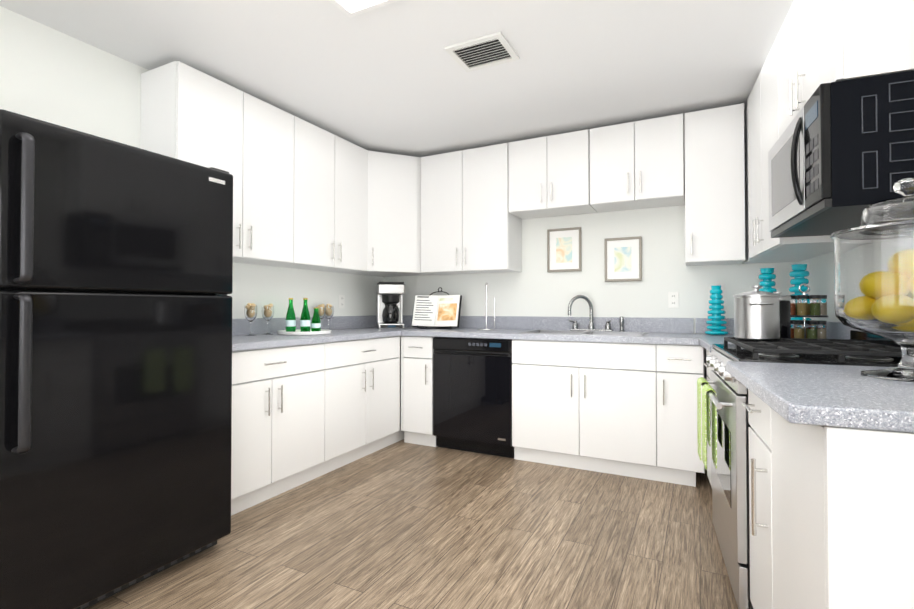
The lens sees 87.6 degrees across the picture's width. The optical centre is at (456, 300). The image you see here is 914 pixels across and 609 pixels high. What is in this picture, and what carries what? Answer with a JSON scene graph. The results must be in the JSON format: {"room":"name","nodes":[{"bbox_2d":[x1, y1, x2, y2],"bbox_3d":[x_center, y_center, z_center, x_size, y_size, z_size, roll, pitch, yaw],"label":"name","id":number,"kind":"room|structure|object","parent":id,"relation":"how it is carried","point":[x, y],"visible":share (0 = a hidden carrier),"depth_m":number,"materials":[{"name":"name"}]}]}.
{"room":"kitchen","nodes":[
{"label":"kitchen","id":0,"kind":"room"},
{"bbox_2d":[0,6,382,318],"bbox_3d":[-2.275,-0.109,1.750,0.120,2.470,6.855,0,-1,27],"label":"wall","id":1,"kind":"structure","parent":0,"point":[51,75],"depth_m":2.47,"materials":[{"name":"white paint"}]},
{"bbox_2d":[140,61,295,264],"bbox_3d":[-1.427,-0.758,2.926,0.329,1.000,0.805,0,-1,27],"label":"upper cabinet","id":2,"kind":"object","parent":1,"relation":"attached to","point":[188,114],"depth_m":2.82,"materials":[{"name":"white wood"}]},
{"bbox_2d":[266,117,367,272],"bbox_3d":[-1.062,-0.747,3.643,0.329,1.000,0.805,0,-1,27],"label":"upper cabinet","id":3,"kind":"object","parent":1,"relation":"attached to","point":[308,195],"depth_m":3.53,"materials":[{"name":"white wood"}]},
{"bbox_2d":[339,295,344,307],"bbox_3d":[-0.994,0.008,4.117,0.010,0.116,0.072,0,-1,27],"label":"electrical outlet","id":4,"kind":"object","parent":1,"relation":"attached to","point":[341,301],"visible":1,"depth_m":4.11,"materials":[{"name":"white plastic"}]},
{"bbox_2d":[368,150,395,272],"bbox_3d":[-0.541,-0.741,4.016,0.288,0.994,0.343,0,-1,27],"label":"upper cabinet","id":5,"kind":"object","parent":1,"relation":"attached to","point":[381,165],"depth_m":3.97,"materials":[{"name":"white wood"}]},
{"bbox_2d":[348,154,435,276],"bbox_3d":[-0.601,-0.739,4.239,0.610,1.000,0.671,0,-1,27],"label":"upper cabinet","id":6,"kind":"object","parent":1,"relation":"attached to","point":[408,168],"depth_m":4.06,"materials":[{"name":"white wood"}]},
{"bbox_2d":[0,0,793,157],"bbox_3d":[-0.359,-1.343,0.792,4.420,0.030,6.855,0,-1,27],"label":"ceiling","id":7,"kind":"structure","parent":0,"point":[394,78],"depth_m":2.54,"materials":[{"name":"white paint"}]},
{"bbox_2d":[329,0,399,17],"bbox_3d":[-0.073,-1.308,1.597,1.270,0.015,0.660,0,-1,27],"label":"recessed light","id":8,"kind":"object","parent":7,"relation":"in","point":[350,8],"visible":0.92,"depth_m":2.09,"materials":[{"name":"white plastic"}]},
{"bbox_2d":[444,31,519,71],"bbox_3d":[0.135,-1.295,2.501,0.310,0.015,0.270,0,-1,27],"label":"ceiling vent","id":9,"kind":"object","parent":7,"relation":"in","point":[489,50],"visible":0.96,"depth_m":2.49,"materials":[{"name":"silver metal"}]},
{"bbox_2d":[86,439,737,608],"bbox_3d":[-0.359,1.137,0.756,4.420,0.050,6.855,0,-1,27],"label":"floor","id":10,"kind":"structure","parent":0,"point":[401,524],"depth_m":2.20,"materials":[{"name":"brown wood"}]},
{"bbox_2d":[0,109,232,608],"bbox_3d":[-1.552,0.266,1.991,0.864,1.727,0.830,0,-1,27],"label":"fridge","id":11,"kind":"object","parent":10,"relation":"on","point":[116,273],"visible":1,"depth_m":1.72,"materials":[{"name":"black metal"}]},
{"bbox_2d":[231,342,326,515],"bbox_3d":[-1.314,0.705,2.831,0.599,0.872,0.856,0,-1,27],"label":"base cabinet","id":12,"kind":"object","parent":10,"relation":"on","point":[303,414],"depth_m":2.73,"materials":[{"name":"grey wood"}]},
{"bbox_2d":[327,335,402,472],"bbox_3d":[-0.924,0.716,3.597,0.599,0.872,0.863,0,-1,27],"label":"base cabinet","id":13,"kind":"object","parent":10,"relation":"on","point":[364,375],"depth_m":3.42,"materials":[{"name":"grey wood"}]},
{"bbox_2d":[232,315,428,350],"bbox_3d":[-0.968,0.200,3.483,0.630,0.149,2.319,0,-1,27],"label":"countertop","id":14,"kind":"structure","parent":13,"relation":"on","point":[344,328],"depth_m":3.31,"materials":[{"name":"grey stone"}]},
{"bbox_2d":[244,303,256,335],"bbox_3d":[-1.356,0.122,3.133,0.080,0.214,0.080,0,-1,27],"label":"glass","id":15,"kind":"object","parent":14,"relation":"on","point":[250,311],"visible":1,"depth_m":3.11,"materials":[{"name":"brown"}]},
{"bbox_2d":[262,304,273,334],"bbox_3d":[-1.293,0.125,3.258,0.080,0.212,0.080,0,-1,27],"label":"glass","id":16,"kind":"object","parent":14,"relation":"on","point":[267,313],"visible":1,"depth_m":3.23,"materials":[{"name":"brown"}]},
{"bbox_2d":[277,329,330,334],"bbox_3d":[-1.064,0.220,3.331,0.362,0.024,0.362,0,-1,27],"label":"tray","id":17,"kind":"object","parent":14,"relation":"on","point":[299,332],"visible":0.81,"depth_m":3.20,"materials":[{"name":"white ceramic"}]},
{"bbox_2d":[286,298,295,331],"bbox_3d":[-1.143,0.101,3.277,0.067,0.241,0.067,0,-1,27],"label":"bottle","id":18,"kind":"object","parent":17,"relation":"on","point":[290,321],"visible":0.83,"depth_m":3.25,"materials":[{"name":"green glass"}]},
{"bbox_2d":[300,298,309,331],"bbox_3d":[-1.042,0.101,3.276,0.067,0.241,0.067,0,-1,27],"label":"bottle","id":19,"kind":"object","parent":17,"relation":"on","point":[305,321],"visible":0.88,"depth_m":3.25,"materials":[{"name":"green glass"}]},
{"bbox_2d":[311,307,319,331],"bbox_3d":[-0.986,0.135,3.320,0.057,0.176,0.057,0,-1,27],"label":"bottle","id":20,"kind":"object","parent":17,"relation":"on","point":[315,324],"visible":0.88,"depth_m":3.30,"materials":[{"name":"green glass"}]},
{"bbox_2d":[317,307,320,330],"bbox_3d":[-0.999,0.136,3.394,0.057,0.176,0.057,0,-1,27],"label":"bottle","id":21,"kind":"object","parent":17,"relation":"on","point":[319,318],"visible":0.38,"depth_m":3.39,"materials":[{"name":"green glass"}]},
{"bbox_2d":[316,304,325,320],"bbox_3d":[-1.079,0.132,3.777,0.080,0.213,0.080,0,-1,27],"label":"glass","id":22,"kind":"object","parent":14,"relation":"on","point":[322,310],"visible":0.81,"depth_m":3.75,"materials":[{"name":"brown"}]},
{"bbox_2d":[325,304,333,329],"bbox_3d":[-1.038,0.132,3.857,0.080,0.216,0.080,0,-1,27],"label":"glass","id":23,"kind":"object","parent":14,"relation":"on","point":[329,311],"visible":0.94,"depth_m":3.83,"materials":[{"name":"brown"}]},
{"bbox_2d":[376,282,404,328],"bbox_3d":[-0.590,0.042,4.214,0.228,0.405,0.290,0,-1,-13],"label":"coffee maker","id":24,"kind":"object","parent":14,"relation":"on","point":[389,306],"visible":0.98,"depth_m":4.11,"materials":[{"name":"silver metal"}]},
{"bbox_2d":[433,337,513,457],"bbox_3d":[0.227,0.719,3.816,0.645,0.872,0.596,0,-1,27],"label":"dishwasher","id":25,"kind":"object","parent":10,"relation":"on","point":[472,394],"visible":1,"depth_m":3.55,"materials":[{"name":"black plastic"}]},
{"bbox_2d":[401,336,704,486],"bbox_3d":[0.644,0.716,3.607,2.178,0.873,0.632,0,-1,27],"label":"base cabinet","id":26,"kind":"object","parent":10,"relation":"on","point":[624,409],"visible":0.98,"depth_m":3.15,"materials":[{"name":"white wood"}]},
{"bbox_2d":[402,315,698,344],"bbox_3d":[0.374,0.204,3.752,2.728,0.149,0.630,0,-1,27],"label":"countertop","id":27,"kind":"structure","parent":26,"relation":"on","point":[660,330],"depth_m":3.60,"materials":[{"name":"grey stone"}]},
{"bbox_2d":[412,287,461,328],"bbox_3d":[-0.148,0.063,4.172,0.438,0.362,0.316,0,-1,27],"label":"cookbook stand","id":28,"kind":"object","parent":27,"relation":"on","point":[440,311],"visible":1,"depth_m":4.10,"materials":[{"name":"white paper"}]},
{"bbox_2d":[477,283,495,329],"bbox_3d":[0.244,0.046,3.941,0.160,0.390,0.160,0,-1,27],"label":"paper towel holder","id":29,"kind":"object","parent":27,"relation":"on","point":[486,284],"visible":0.98,"depth_m":3.92,"materials":[{"name":"silver metal"}]},
{"bbox_2d":[568,295,624,331],"bbox_3d":[1.053,0.096,3.626,0.408,0.282,0.192,0,-1,27],"label":"faucet","id":30,"kind":"object","parent":27,"relation":"on","point":[591,326],"visible":0.98,"depth_m":3.67,"materials":[{"name":"silver metal"}]},
{"bbox_2d":[704,348,712,483],"bbox_3d":[1.753,0.703,2.742,0.632,0.873,1.095,0,-1,22],"label":"base cabinet","id":31,"kind":"object","parent":10,"relation":"on","point":[707,368],"visible":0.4,"depth_m":2.73,"materials":[{"name":"white"}]},
{"bbox_2d":[692,321,856,352],"bbox_3d":[1.751,0.189,2.750,0.635,0.149,1.095,0,-1,22],"label":"countertop","id":32,"kind":"structure","parent":31,"relation":"on","point":[837,330],"depth_m":2.52,"materials":[{"name":"grey stone"}]},
{"bbox_2d":[705,285,728,334],"bbox_3d":[1.730,0.065,3.179,0.140,0.330,0.140,0,-1,27],"label":"vase","id":33,"kind":"object","parent":32,"relation":"on","point":[716,311],"visible":1,"depth_m":3.15,"materials":[{"name":"teal ceramic"}]},
{"bbox_2d":[758,268,776,292],"bbox_3d":[1.948,0.012,2.990,0.116,0.430,0.116,0,-1,27],"label":"candle holder","id":34,"kind":"object","parent":32,"relation":"on","point":[767,276],"visible":0.35,"depth_m":2.96,"materials":[{"name":"teal ceramic"}]},
{"bbox_2d":[773,291,790,337],"bbox_3d":[1.565,0.086,2.325,0.108,0.263,0.108,0,-1,27],"label":"canister","id":35,"kind":"object","parent":32,"relation":"on","point":[785,316],"visible":0.44,"depth_m":2.27,"materials":[{"name":"black"}]},
{"bbox_2d":[789,264,811,320],"bbox_3d":[1.959,0.009,2.726,0.116,0.430,0.116,0,-1,27],"label":"candle holder","id":36,"kind":"object","parent":32,"relation":"on","point":[798,273],"visible":0.42,"depth_m":2.70,"materials":[{"name":"teal ceramic"}]},
{"bbox_2d":[786,284,827,338],"bbox_3d":[1.823,0.065,2.503,0.215,0.311,0.215,0,-1,27],"label":"spice rack","id":37,"kind":"object","parent":32,"relation":"on","point":[804,305],"visible":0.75,"depth_m":2.44,"materials":[{"name":"black"}]},
{"bbox_2d":[697,330,901,608],"bbox_3d":[1.364,0.629,1.897,0.680,0.998,0.755,0,-1,22],"label":"range","id":38,"kind":"object","parent":10,"relation":"on","point":[724,391],"visible":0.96,"depth_m":1.76,"materials":[{"name":"silver metal"}]},
{"bbox_2d":[733,285,780,339],"bbox_3d":[1.332,0.052,2.120,0.181,0.239,0.242,0,-1,27],"label":"stock pot","id":39,"kind":"object","parent":38,"relation":"on","point":[756,314],"visible":1,"depth_m":2.05,"materials":[{"name":"silver metal"}]},
{"bbox_2d":[742,389,913,608],"bbox_3d":[1.111,0.681,1.160,0.639,0.873,0.790,0,-1,22],"label":"base cabinet","id":40,"kind":"object","parent":10,"relation":"on","point":[831,517],"visible":0.9,"depth_m":0.90,"materials":[{"name":"white wood"}]},
{"bbox_2d":[726,361,913,432],"bbox_3d":[1.096,0.167,1.167,0.665,0.149,0.802,0,-1,22],"label":"countertop","id":41,"kind":"structure","parent":40,"relation":"on","point":[846,396],"depth_m":1.03,"materials":[{"name":"grey stone"}]},
{"bbox_2d":[830,177,913,381],"bbox_3d":[1.202,-0.061,1.261,0.336,0.527,0.336,0,-1,27],"label":"apothecary jar","id":42,"kind":"object","parent":41,"relation":"on","point":[874,273],"visible":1,"depth_m":1.22,"materials":[{"name":"clear glass"}]},
{"bbox_2d":[383,205,797,333],"bbox_3d":[1.169,-0.081,3.775,4.420,2.470,0.120,0,-1,27],"label":"wall","id":43,"kind":"structure","parent":0,"point":[534,288],"depth_m":3.72,"materials":[{"name":"white paint"}]},
{"bbox_2d":[421,143,521,274],"bbox_3d":[0.117,-0.741,4.066,0.799,1.000,0.329,0,-1,27],"label":"upper cabinet","id":44,"kind":"object","parent":43,"relation":"attached to","point":[479,204],"depth_m":3.90,"materials":[{"name":"white wood"}]},
{"bbox_2d":[509,129,596,218],"bbox_3d":[0.755,-0.969,3.744,0.623,0.555,0.329,0,-1,27],"label":"upper cabinet","id":45,"kind":"object","parent":43,"relation":"attached to","point":[549,175],"depth_m":3.60,"materials":[{"name":"white wood"}]},
{"bbox_2d":[547,227,581,271],"bbox_3d":[0.866,-0.409,3.852,0.275,0.350,0.022,0,-1,27],"label":"picture frame","id":46,"kind":"object","parent":43,"relation":"attached to","point":[564,249],"visible":1,"depth_m":3.85,"materials":[{"name":"silver metal"}]},
{"bbox_2d":[604,236,641,281],"bbox_3d":[1.269,-0.315,3.645,0.270,0.335,0.022,0,-1,27],"label":"picture frame","id":47,"kind":"object","parent":43,"relation":"attached to","point":[623,258],"visible":0.98,"depth_m":3.64,"materials":[{"name":"silver metal"}]},
{"bbox_2d":[589,114,684,212],"bbox_3d":[1.308,-0.973,3.463,0.619,0.555,0.329,0,-1,27],"label":"upper cabinet","id":48,"kind":"object","parent":43,"relation":"attached to","point":[637,164],"depth_m":3.32,"materials":[{"name":"white wood"}]},
{"bbox_2d":[668,292,678,307],"bbox_3d":[1.584,-0.006,3.488,0.072,0.116,0.010,0,-1,27],"label":"electrical outlet","id":49,"kind":"object","parent":43,"relation":"attached to","point":[673,299],"visible":1,"depth_m":3.48,"materials":[{"name":"white plastic"}]},
{"bbox_2d":[681,103,744,265],"bbox_3d":[1.742,-0.753,3.239,0.345,1.000,0.329,0,-1,27],"label":"upper cabinet","id":50,"kind":"object","parent":43,"relation":"attached to","point":[714,201],"depth_m":3.09,"materials":[{"name":"white wood"}]},
{"bbox_2d":[696,318,733,333],"bbox_3d":[1.974,0.177,3.280,0.594,0.109,0.020,0,-1,27],"label":"backsplash","id":51,"kind":"structure","parent":43,"relation":"attached to","point":[701,325],"depth_m":3.38,"materials":[{"name":"grey stone"}]},
{"bbox_2d":[798,251,840,321],"bbox_3d":[1.110,-0.132,0.150,0.120,2.470,7.515,0,-1,22],"label":"wall","id":52,"kind":"structure","parent":0,"point":[820,269],"depth_m":2.69,"materials":[{"name":"white paint"}]},
{"bbox_2d":[742,44,833,263],"bbox_3d":[1.896,-0.761,2.701,0.414,1.000,1.116,0,-1,27],"label":"upper cabinet","id":53,"kind":"object","parent":52,"relation":"attached to","point":[760,247],"depth_m":2.63,"materials":[{"name":"white wood"}]},
{"bbox_2d":[774,0,913,143],"bbox_3d":[1.541,-0.996,1.850,0.403,0.555,0.780,0,-1,27],"label":"upper cabinet","id":54,"kind":"object","parent":52,"relation":"attached to","point":[817,43],"depth_m":1.58,"materials":[{"name":"white wood"}]},
{"bbox_2d":[768,70,913,237],"bbox_3d":[1.502,-0.509,1.856,0.413,0.412,0.752,0,-1,22],"label":"microwave","id":55,"kind":"object","parent":54,"relation":"attached to","point":[840,155],"visible":1,"depth_m":1.56,"materials":[{"name":"black metal"}]}
]}

